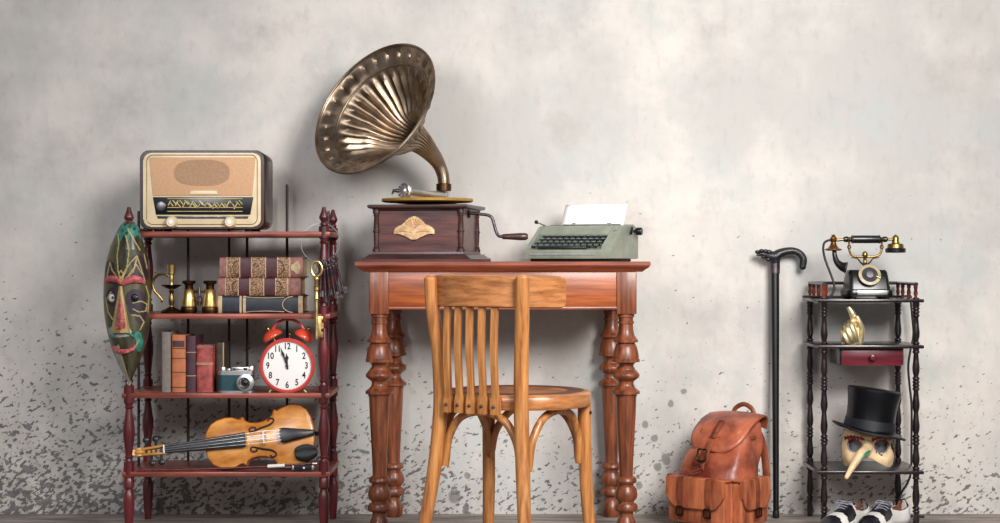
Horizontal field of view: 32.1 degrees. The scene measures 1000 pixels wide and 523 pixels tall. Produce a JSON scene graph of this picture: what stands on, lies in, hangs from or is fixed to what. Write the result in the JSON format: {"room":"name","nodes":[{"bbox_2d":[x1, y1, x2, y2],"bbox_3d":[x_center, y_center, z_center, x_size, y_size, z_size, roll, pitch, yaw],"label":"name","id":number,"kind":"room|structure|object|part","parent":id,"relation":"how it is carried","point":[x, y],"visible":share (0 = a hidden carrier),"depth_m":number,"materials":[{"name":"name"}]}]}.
{"room":"second-hand shop","nodes":[
{"label":"second-hand shop","id":0,"kind":"room"},
{"bbox_2d":[0,0,999,513],"bbox_3d":[0.000,-0.730,5.350,9.000,3.400,0.100,0,0,0],"label":"wall","id":1,"kind":"structure","parent":0,"point":[726,131],"depth_m":5.30,"materials":[{"name":"grey paint"}]},
{"bbox_2d":[0,514,999,522],"bbox_3d":[0.000,0.820,1.300,9.000,0.100,8.000,0,0,0],"label":"floor","id":2,"kind":"structure","parent":0,"point":[4,518],"depth_m":5.21,"materials":[{"name":"grey concrete"}]},
{"bbox_2d":[122,184,338,522],"bbox_3d":[-0.776,0.270,5.064,0.590,1.000,0.300,0,0,0],"label":"bookshelf","id":3,"kind":"object","parent":2,"relation":"on","point":[326,469],"visible":0.77,"depth_m":4.92,"materials":[{"name":"red wood"}]},
{"bbox_2d":[103,220,150,383],"bbox_3d":[-1.041,0.112,4.870,0.124,0.465,0.097,0,0,-26],"label":"mask","id":4,"kind":"object","parent":3,"relation":"hanging from","point":[127,286],"visible":1,"depth_m":4.84,"materials":[{"name":"green wood"}]},
{"bbox_3d":[-1.053,0.307,4.930,0.033,0.926,0.033,0,0,0],"label":"post","id":5,"kind":"part","parent":3,"relation":"part of","materials":[{"name":"red wood"}]},
{"bbox_3d":[-1.053,0.224,5.064,0.008,0.742,0.008,0,0,0],"label":"rod","id":6,"kind":"part","parent":3,"relation":"part of","materials":[{"name":"brown wood"}]},
{"bbox_3d":[-1.053,0.307,5.197,0.033,0.926,0.033,0,0,0],"label":"post","id":7,"kind":"part","parent":3,"relation":"part of","materials":[{"name":"red wood"}]},
{"bbox_2d":[151,265,180,312],"bbox_3d":[-0.948,0.079,4.975,0.081,0.138,0.062,0,0,30],"label":"candlestick","id":8,"kind":"object","parent":3,"relation":"on","point":[171,268],"visible":1,"depth_m":4.96,"materials":[{"name":"gold metal"}]},
{"bbox_3d":[-0.970,0.075,4.970,0.053,0.087,0.008,0,0,0],"label":"handle","id":9,"kind":"part","parent":8,"relation":"part of","materials":[{"name":"gold metal"}]},
{"bbox_3d":[-0.939,0.104,4.970,0.017,0.054,0.017,0,0,0],"label":"stem","id":10,"kind":"part","parent":8,"relation":"part of","materials":[{"name":"gold metal"}]},
{"bbox_2d":[168,265,174,284],"bbox_3d":[-0.939,0.043,4.970,0.024,0.066,0.024,0,0,0],"label":"candle cup","id":11,"kind":"object","parent":8,"relation":"on","point":[171,268],"depth_m":4.96,"materials":[{"name":"gold metal"}]},
{"bbox_2d":[162,330,178,391],"bbox_3d":[-0.952,0.286,5.016,0.026,0.171,0.124,0,0,0],"label":"book","id":12,"kind":"object","parent":3,"relation":"on","point":[166,335],"visible":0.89,"depth_m":4.96,"materials":[{"name":"paper"}]},
{"bbox_2d":[172,333,192,391],"bbox_3d":[-0.916,0.290,5.016,0.041,0.163,0.124,0,0,0],"label":"book","id":13,"kind":"object","parent":3,"relation":"on","point":[178,340],"visible":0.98,"depth_m":4.96,"materials":[{"name":"orange leather"}]},
{"bbox_3d":[-0.932,0.182,5.192,0.008,0.825,0.008,0,0,0],"label":"rod","id":14,"kind":"part","parent":3,"relation":"part of","materials":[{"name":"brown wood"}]},
{"bbox_2d":[186,334,202,391],"bbox_3d":[-0.881,0.292,5.016,0.029,0.160,0.124,0,0,0],"label":"book","id":15,"kind":"object","parent":3,"relation":"on","point":[193,340],"visible":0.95,"depth_m":4.96,"materials":[{"name":"leather"}]},
{"bbox_2d":[181,280,217,312],"bbox_3d":[-0.859,0.101,4.970,0.108,0.093,0.047,0,0,3],"label":"binoculars","id":16,"kind":"object","parent":3,"relation":"on","point":[189,303],"visible":1,"depth_m":4.96,"materials":[{"name":"gold metal"}]},
{"bbox_2d":[196,343,215,391],"bbox_3d":[-0.842,0.305,5.011,0.048,0.134,0.114,0,0,0],"label":"book","id":17,"kind":"object","parent":3,"relation":"on","point":[206,353],"visible":0.96,"depth_m":4.96,"materials":[{"name":"leather"}]},
{"bbox_2d":[140,150,272,230],"bbox_3d":[-0.848,-0.201,5.036,0.357,0.232,0.228,0,0,0],"label":"radio","id":18,"kind":"object","parent":3,"relation":"on","point":[180,189],"visible":0.98,"depth_m":4.94,"materials":[{"name":"beige plastic"}]},
{"bbox_3d":[-0.933,-0.112,4.934,0.036,0.036,0.022,0,0,0],"label":"knob","id":19,"kind":"part","parent":18,"relation":"part of","materials":[{"name":"beige plastic"}]},
{"bbox_2d":[174,160,229,185],"bbox_3d":[-0.847,-0.253,4.941,0.158,0.074,0.002,0,0,0],"label":"speaker grille","id":20,"kind":"object","parent":18,"relation":"attached to","point":[186,172],"depth_m":4.94,"materials":[{"name":"beige fabric"}]},
{"bbox_3d":[-0.767,-0.112,4.934,0.036,0.036,0.022,0,0,0],"label":"knob","id":21,"kind":"part","parent":18,"relation":"part of","materials":[{"name":"beige plastic"}]},
{"bbox_2d":[216,341,228,390],"bbox_3d":[-0.805,0.302,5.041,0.024,0.139,0.104,0,0,0],"label":"book","id":22,"kind":"object","parent":3,"relation":"on","point":[222,348],"visible":0.67,"depth_m":4.99,"materials":[{"name":"paper"}]},
{"bbox_2d":[132,404,317,469],"bbox_3d":[-0.783,0.500,4.949,0.532,0.188,0.087,0,0,-1],"label":"violin","id":23,"kind":"object","parent":3,"relation":"on","point":[288,436],"visible":1,"depth_m":4.93,"materials":[{"name":"brown wood"}]},
{"bbox_2d":[136,462,317,471],"bbox_3d":[-0.772,0.581,4.917,0.514,0.028,0.012,0,0,0],"label":"bow","id":24,"kind":"object","parent":3,"relation":"on","point":[297,466],"visible":1,"depth_m":4.92,"materials":[{"name":"red wood"}]},
{"bbox_3d":[-0.809,0.182,5.192,0.008,0.825,0.008,0,0,0],"label":"rod","id":25,"kind":"part","parent":3,"relation":"part of","materials":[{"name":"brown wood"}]},
{"bbox_3d":[-0.776,0.602,5.064,0.590,0.015,0.294,0,0,0],"label":"shelf","id":26,"kind":"part","parent":3,"relation":"part of","materials":[{"name":"brown wood"}]},
{"bbox_3d":[-0.776,0.379,5.064,0.590,0.015,0.294,0,0,0],"label":"shelf","id":27,"kind":"part","parent":3,"relation":"part of","materials":[{"name":"brown wood"}]},
{"bbox_2d":[218,365,254,392],"bbox_3d":[-0.749,0.334,4.926,0.106,0.076,0.061,0,0,3],"label":"camera","id":28,"kind":"object","parent":3,"relation":"on","point":[236,379],"visible":1,"depth_m":4.92,"materials":[{"name":"silver metal"}]},
{"bbox_3d":[-0.749,0.316,4.940,0.104,0.012,0.034,0,0,3],"label":"plate","id":29,"kind":"part","parent":28,"relation":"part of","materials":[{"name":"silver metal"}]},
{"bbox_3d":[-0.749,0.369,4.940,0.104,0.005,0.034,0,0,3],"label":"plate","id":30,"kind":"part","parent":28,"relation":"part of","materials":[{"name":"silver metal"}]},
{"bbox_3d":[-0.720,0.343,4.901,0.021,0.021,0.004,0,0,3],"label":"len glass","id":31,"kind":"part","parent":28,"relation":"part of","materials":[{"name":"black glass"}]},
{"bbox_3d":[-0.706,0.304,4.937,0.019,0.016,0.019,0,0,3],"label":"winding knob","id":32,"kind":"part","parent":28,"relation":"part of","materials":[{"name":"silver metal"}]},
{"bbox_3d":[-0.776,-0.078,5.064,0.590,0.015,0.294,0,0,0],"label":"shelf","id":33,"kind":"part","parent":3,"relation":"part of","materials":[{"name":"red wood"}]},
{"bbox_3d":[-0.776,0.155,5.064,0.590,0.015,0.294,0,0,0],"label":"shelf","id":34,"kind":"part","parent":3,"relation":"part of","materials":[{"name":"brown wood"}]},
{"bbox_3d":[-0.755,0.182,5.192,0.008,0.825,0.008,0,0,0],"label":"rod","id":35,"kind":"part","parent":3,"relation":"part of","materials":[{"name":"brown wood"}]},
{"bbox_2d":[218,295,308,312],"bbox_3d":[-0.686,0.123,5.047,0.243,0.050,0.157,0,0,0],"label":"book","id":36,"kind":"object","parent":3,"relation":"on","point":[226,304],"visible":0.98,"depth_m":4.97,"materials":[{"name":"leather"}]},
{"bbox_2d":[218,277,306,295],"bbox_3d":[-0.689,0.072,5.049,0.236,0.053,0.156,0,0,0],"label":"book","id":37,"kind":"object","parent":36,"relation":"on","point":[226,286],"visible":1,"depth_m":4.97,"materials":[{"name":"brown leather"}]},
{"bbox_3d":[-0.767,0.072,4.976,0.032,0.052,0.007,0,0,0],"label":"gilt panel","id":38,"kind":"part","parent":37,"relation":"part of","materials":[{"name":"gold metal"}]},
{"bbox_3d":[-0.696,0.072,4.976,0.038,0.052,0.007,0,0,0],"label":"gilt panel","id":39,"kind":"part","parent":37,"relation":"part of","materials":[{"name":"gold metal"}]},
{"bbox_2d":[220,257,308,277],"bbox_3d":[-0.683,0.017,5.045,0.238,0.059,0.156,0,0,0],"label":"book","id":40,"kind":"object","parent":37,"relation":"on","point":[230,267],"visible":1,"depth_m":4.97,"materials":[{"name":"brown leather"}]},
{"bbox_3d":[-0.762,0.017,4.972,0.033,0.058,0.007,0,0,0],"label":"gilt panel","id":41,"kind":"part","parent":40,"relation":"part of","materials":[{"name":"gold metal"}]},
{"bbox_3d":[-0.690,0.017,4.972,0.039,0.058,0.007,0,0,0],"label":"gilt panel","id":42,"kind":"part","parent":40,"relation":"part of","materials":[{"name":"gold metal"}]},
{"bbox_3d":[-0.619,0.017,4.972,0.033,0.058,0.007,0,0,0],"label":"gilt panel","id":43,"kind":"part","parent":40,"relation":"part of","materials":[{"name":"gold metal"}]},
{"bbox_3d":[-0.625,0.072,4.976,0.032,0.052,0.007,0,0,0],"label":"gilt panel","id":44,"kind":"part","parent":37,"relation":"part of","materials":[{"name":"gold metal"}]},
{"bbox_2d":[259,319,314,392],"bbox_3d":[-0.604,0.268,4.965,0.157,0.213,0.080,0,0,0],"label":"alarm clock","id":45,"kind":"object","parent":3,"relation":"on","point":[287,365],"visible":1,"depth_m":4.93,"materials":[{"name":"red metal"}]},
{"bbox_3d":[-0.604,0.187,4.958,0.104,0.053,0.005,0,0,0],"label":"handle","id":46,"kind":"part","parent":45,"relation":"part of","materials":[{"name":"red metal"}]},
{"bbox_3d":[-0.636,0.182,5.192,0.008,0.825,0.008,0,0,0],"label":"rod","id":47,"kind":"part","parent":3,"relation":"part of","materials":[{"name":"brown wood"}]},
{"bbox_2d":[301,223,339,260],"bbox_3d":[-0.509,-0.053,4.920,0.112,0.112,0.049,0,0,0],"label":"ring","id":48,"kind":"object","parent":3,"relation":"hanging from","point":[317,223],"visible":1,"depth_m":4.92,"materials":[{"name":"silver metal"}]},
{"bbox_2d":[310,260,323,338],"bbox_3d":[-0.515,0.108,4.894,0.038,0.223,0.017,0,0,-15],"label":"key","id":49,"kind":"object","parent":48,"relation":"hanging from","point":[319,325],"visible":1,"depth_m":4.89,"materials":[{"name":"gold metal"}]},
{"bbox_2d":[317,261,323,296],"bbox_3d":[-0.504,0.049,4.897,0.022,0.104,0.009,0,0,-29],"label":"key","id":50,"kind":"object","parent":48,"relation":"hanging from","point":[321,292],"visible":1,"depth_m":4.89,"materials":[{"name":"grey metal"}]},
{"bbox_2d":[321,260,329,302],"bbox_3d":[-0.493,0.056,4.895,0.030,0.120,0.009,0,0,33],"label":"key","id":51,"kind":"object","parent":48,"relation":"hanging from","point":[326,297],"visible":1,"depth_m":4.89,"materials":[{"name":"black metal"}]},
{"bbox_2d":[323,259,333,295],"bbox_3d":[-0.483,0.045,4.901,0.034,0.103,0.009,0,0,-22],"label":"key","id":52,"kind":"object","parent":48,"relation":"hanging from","point":[330,290],"visible":1,"depth_m":4.90,"materials":[{"name":"grey metal"}]},
{"bbox_2d":[327,258,339,298],"bbox_3d":[-0.472,0.048,4.902,0.040,0.114,0.009,0,0,-11],"label":"key","id":53,"kind":"object","parent":48,"relation":"hanging from","point":[335,293],"visible":1,"depth_m":4.90,"materials":[{"name":"grey metal"}]},
{"bbox_2d":[328,257,343,298],"bbox_3d":[-0.463,0.046,4.908,0.047,0.119,0.009,0,0,-29],"label":"key","id":54,"kind":"object","parent":48,"relation":"hanging from","point":[333,258],"visible":1,"depth_m":4.91,"materials":[{"name":"grey metal"}]},
{"bbox_2d":[331,255,348,293],"bbox_3d":[-0.453,0.035,4.906,0.050,0.110,0.009,0,0,-6],"label":"key","id":55,"kind":"object","parent":48,"relation":"hanging from","point":[344,290],"visible":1,"depth_m":4.90,"materials":[{"name":"grey metal"}]},
{"bbox_3d":[-0.499,0.307,4.930,0.033,0.926,0.033,0,0,0],"label":"post","id":56,"kind":"part","parent":3,"relation":"part of","materials":[{"name":"red wood"}]},
{"bbox_3d":[-0.499,0.224,5.064,0.008,0.742,0.008,0,0,0],"label":"rod","id":57,"kind":"part","parent":3,"relation":"part of","materials":[{"name":"brown wood"}]},
{"bbox_3d":[-0.499,0.307,5.197,0.033,0.926,0.033,0,0,0],"label":"post","id":58,"kind":"part","parent":3,"relation":"part of","materials":[{"name":"red wood"}]},
{"bbox_2d":[355,262,650,522],"bbox_3d":[0.008,0.385,5.074,0.828,0.770,0.423,0,0,0],"label":"desk","id":59,"kind":"object","parent":2,"relation":"on","point":[394,287],"visible":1,"depth_m":4.89,"materials":[{"name":"orange wood"}]},
{"bbox_3d":[-0.341,0.400,4.910,0.078,0.741,0.078,0,0,0],"label":"leg","id":60,"kind":"part","parent":59,"relation":"part of","materials":[{"name":"orange wood"}]},
{"bbox_3d":[-0.321,0.400,5.245,0.078,0.741,0.078,0,0,0],"label":"leg","id":61,"kind":"part","parent":59,"relation":"part of","materials":[{"name":"orange wood"}]},
{"bbox_2d":[315,43,527,261],"bbox_3d":[-0.244,-0.317,5.052,0.509,0.633,0.431,0,0,-36],"label":"gramophone","id":62,"kind":"object","parent":59,"relation":"on","point":[376,112],"visible":1,"depth_m":5.04,"materials":[{"name":"brown wood"}]},
{"bbox_3d":[-0.212,-0.154,5.075,0.292,0.017,0.264,0,0,11],"label":"lid","id":63,"kind":"part","parent":62,"relation":"part of","materials":[{"name":"brown wood"}]},
{"bbox_3d":[0.043,-0.072,5.030,0.075,0.022,0.022,0,0,0],"label":"crank handle","id":64,"kind":"part","parent":62,"relation":"part of","materials":[{"name":"brown wood"}]},
{"bbox_2d":[524,220,642,261],"bbox_3d":[0.237,-0.061,5.049,0.315,0.122,0.262,0,0,22],"label":"typewriter","id":65,"kind":"object","parent":59,"relation":"on","point":[609,242],"visible":1,"depth_m":4.98,"materials":[{"name":"green metal"}]},
{"bbox_2d":[562,204,626,224],"bbox_3d":[0.279,-0.137,5.140,0.193,0.068,0.040,0,0,22],"label":"paper sheet","id":66,"kind":"object","parent":65,"relation":"on","point":[576,213],"visible":0.98,"depth_m":5.14,"materials":[{"name":"white paper"}]},
{"bbox_3d":[0.402,-0.088,5.075,0.029,0.023,0.023,0,0,22],"label":"platen knob","id":67,"kind":"part","parent":65,"relation":"part of","materials":[{"name":"black paint"}]},
{"bbox_3d":[0.336,0.400,5.245,0.078,0.741,0.078,0,0,0],"label":"leg","id":68,"kind":"part","parent":59,"relation":"part of","materials":[{"name":"orange wood"}]},
{"bbox_3d":[0.356,0.400,4.910,0.078,0.741,0.078,0,0,0],"label":"leg","id":69,"kind":"part","parent":59,"relation":"part of","materials":[{"name":"orange wood"}]},
{"bbox_2d":[419,274,594,522],"bbox_3d":[0.030,0.402,4.286,0.373,0.742,0.405,0,0,33],"label":"wooden chair","id":70,"kind":"object","parent":2,"relation":"on","point":[522,293],"visible":1,"depth_m":4.15,"materials":[{"name":"brown wood"}]},
{"bbox_3d":[-0.173,0.403,4.223,0.095,0.739,0.037,0,0,-14],"label":"post","id":71,"kind":"part","parent":70,"relation":"part of","materials":[{"name":"brown wood"}]},
{"bbox_3d":[-0.029,0.560,4.468,0.034,0.424,0.059,0,0,-1],"label":"leg","id":72,"kind":"part","parent":70,"relation":"part of","materials":[{"name":"brown wood"}]},
{"bbox_3d":[-0.029,0.071,4.194,0.353,0.081,0.152,0,0,33],"label":"crest rail","id":73,"kind":"part","parent":70,"relation":"part of","materials":[{"name":"brown wood"}]},
{"bbox_3d":[0.042,0.324,4.303,0.337,0.013,0.328,0,0,33],"label":"seat panel","id":74,"kind":"part","parent":70,"relation":"part of","materials":[{"name":"brown wood"}]},
{"bbox_3d":[0.056,0.402,4.075,0.037,0.742,0.095,0,0,-10],"label":"post","id":75,"kind":"part","parent":70,"relation":"part of","materials":[{"name":"brown wood"}]},
{"bbox_3d":[0.221,0.560,4.305,0.059,0.424,0.034,0,0,-23],"label":"leg","id":76,"kind":"part","parent":70,"relation":"part of","materials":[{"name":"brown wood"}]},
{"bbox_2d":[665,402,770,522],"bbox_3d":[0.640,0.593,5.059,0.284,0.354,0.263,0,0,42],"label":"backpack","id":77,"kind":"object","parent":2,"relation":"on","point":[717,480],"visible":1,"depth_m":4.99,"materials":[{"name":"brown leather"}]},
{"bbox_3d":[0.569,0.663,4.985,0.202,0.087,0.043,0,0,42],"label":"pocket lid","id":78,"kind":"part","parent":77,"relation":"part of","materials":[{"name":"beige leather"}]},
{"bbox_3d":[0.721,0.450,5.150,0.092,0.067,0.019,0,0,42],"label":"carry handle","id":79,"kind":"part","parent":77,"relation":"part of","materials":[{"name":"brown leather"}]},
{"bbox_3d":[0.719,0.663,4.976,0.039,0.087,0.142,0,0,42],"label":"pocket lid","id":80,"kind":"part","parent":77,"relation":"part of","materials":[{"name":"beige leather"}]},
{"bbox_2d":[755,247,806,518],"bbox_3d":[0.850,0.363,5.242,0.160,0.814,0.076,0,0,0],"label":"cane","id":81,"kind":"object","parent":2,"relation":"on","point":[774,257],"visible":1,"depth_m":5.24,"materials":[{"name":"black paint"}]},
{"bbox_3d":[0.854,-0.009,5.262,0.152,0.070,0.035,0,0,0],"label":"handle","id":82,"kind":"part","parent":81,"relation":"part of","materials":[{"name":"black metal"}]},
{"bbox_2d":[819,498,869,522],"bbox_3d":[0.996,0.728,4.993,0.088,0.084,0.276,0,0,39],"label":"shoe","id":83,"kind":"object","parent":2,"relation":"on","point":[846,511],"visible":0.94,"depth_m":4.96,"materials":[{"name":"black leather"}]},
{"bbox_2d":[802,281,923,522],"bbox_3d":[1.071,0.415,5.144,0.308,0.710,0.254,0,0,0],"label":"stand","id":84,"kind":"object","parent":2,"relation":"on","point":[869,353],"visible":0.94,"depth_m":5.04,"materials":[{"name":"black wood"}]},
{"bbox_3d":[0.938,0.438,5.258,0.021,0.664,0.021,0,0,0],"label":"post","id":85,"kind":"part","parent":84,"relation":"part of","materials":[{"name":"black wood"}]},
{"bbox_3d":[0.938,0.065,5.144,0.012,0.010,0.236,0,0,0],"label":"gallery rail","id":86,"kind":"part","parent":84,"relation":"part of","materials":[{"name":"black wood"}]},
{"bbox_3d":[0.938,0.438,5.030,0.021,0.664,0.021,0,0,0],"label":"post","id":87,"kind":"part","parent":84,"relation":"part of","materials":[{"name":"black wood"}]},
{"bbox_2d":[840,305,864,344],"bbox_3d":[1.026,0.194,5.068,0.071,0.132,0.071,0,0,0],"label":"figurine","id":88,"kind":"object","parent":84,"relation":"on","point":[852,332],"visible":0.95,"depth_m":5.05,"materials":[{"name":"gold metal"}]},
{"bbox_3d":[1.071,0.065,5.258,0.266,0.010,0.012,0,0,0],"label":"gallery rail","id":89,"kind":"part","parent":84,"relation":"part of","materials":[{"name":"black wood"}]},
{"bbox_2d":[802,461,923,473],"bbox_3d":[1.071,0.610,5.144,0.308,0.010,0.254,0,0,0],"label":"shelf","id":90,"kind":"object","parent":84,"relation":"attached to","point":[831,467],"depth_m":5.08,"materials":[{"name":"black wood"}]},
{"bbox_2d":[802,341,923,348],"bbox_3d":[1.071,0.247,5.144,0.308,0.010,0.254,0,0,0],"label":"shelf","id":91,"kind":"object","parent":84,"relation":"attached to","point":[810,344],"depth_m":5.02,"materials":[{"name":"black wood"}]},
{"bbox_2d":[802,297,923,302],"bbox_3d":[1.071,0.114,5.144,0.308,0.010,0.254,0,0,0],"label":"shelf","id":92,"kind":"object","parent":84,"relation":"attached to","point":[859,299],"depth_m":5.02,"materials":[{"name":"black wood"}]},
{"bbox_2d":[841,429,894,478],"bbox_3d":[1.057,0.551,4.966,0.154,0.128,0.153,0,0,7],"label":"mask","id":93,"kind":"object","parent":84,"relation":"on","point":[855,446],"visible":0.94,"depth_m":4.99,"materials":[{"name":"beige ceramic"}]},
{"bbox_2d":[833,385,905,440],"bbox_3d":[1.070,0.439,5.042,0.208,0.159,0.244,0,0,-10],"label":"top hat","id":94,"kind":"object","parent":93,"relation":"on","point":[871,411],"visible":1,"depth_m":4.97,"materials":[{"name":"black fabric"}]},
{"bbox_3d":[1.079,0.277,5.117,0.178,0.049,0.156,0,0,0],"label":"drawer","id":95,"kind":"part","parent":84,"relation":"part of","materials":[{"name":"red wood"}]},
{"bbox_3d":[1.078,0.278,5.029,0.021,0.021,0.020,0,0,0],"label":"knob","id":96,"kind":"part","parent":84,"relation":"part of","materials":[{"name":"red wood"}]},
{"bbox_3d":[1.204,0.438,5.258,0.021,0.664,0.021,0,0,0],"label":"post","id":97,"kind":"part","parent":84,"relation":"part of","materials":[{"name":"black wood"}]},
{"bbox_3d":[1.204,0.065,5.144,0.012,0.010,0.236,0,0,0],"label":"gallery rail","id":98,"kind":"part","parent":84,"relation":"part of","materials":[{"name":"black wood"}]},
{"bbox_3d":[1.204,0.438,5.030,0.021,0.664,0.021,0,0,0],"label":"post","id":99,"kind":"part","parent":84,"relation":"part of","materials":[{"name":"black wood"}]},
{"bbox_2d":[858,499,911,522],"bbox_3d":[1.102,0.728,4.999,0.088,0.084,0.276,0,0,38],"label":"shoe","id":100,"kind":"object","parent":2,"relation":"on","point":[883,512],"visible":1,"depth_m":4.98,"materials":[{"name":"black leather"}]}
]}

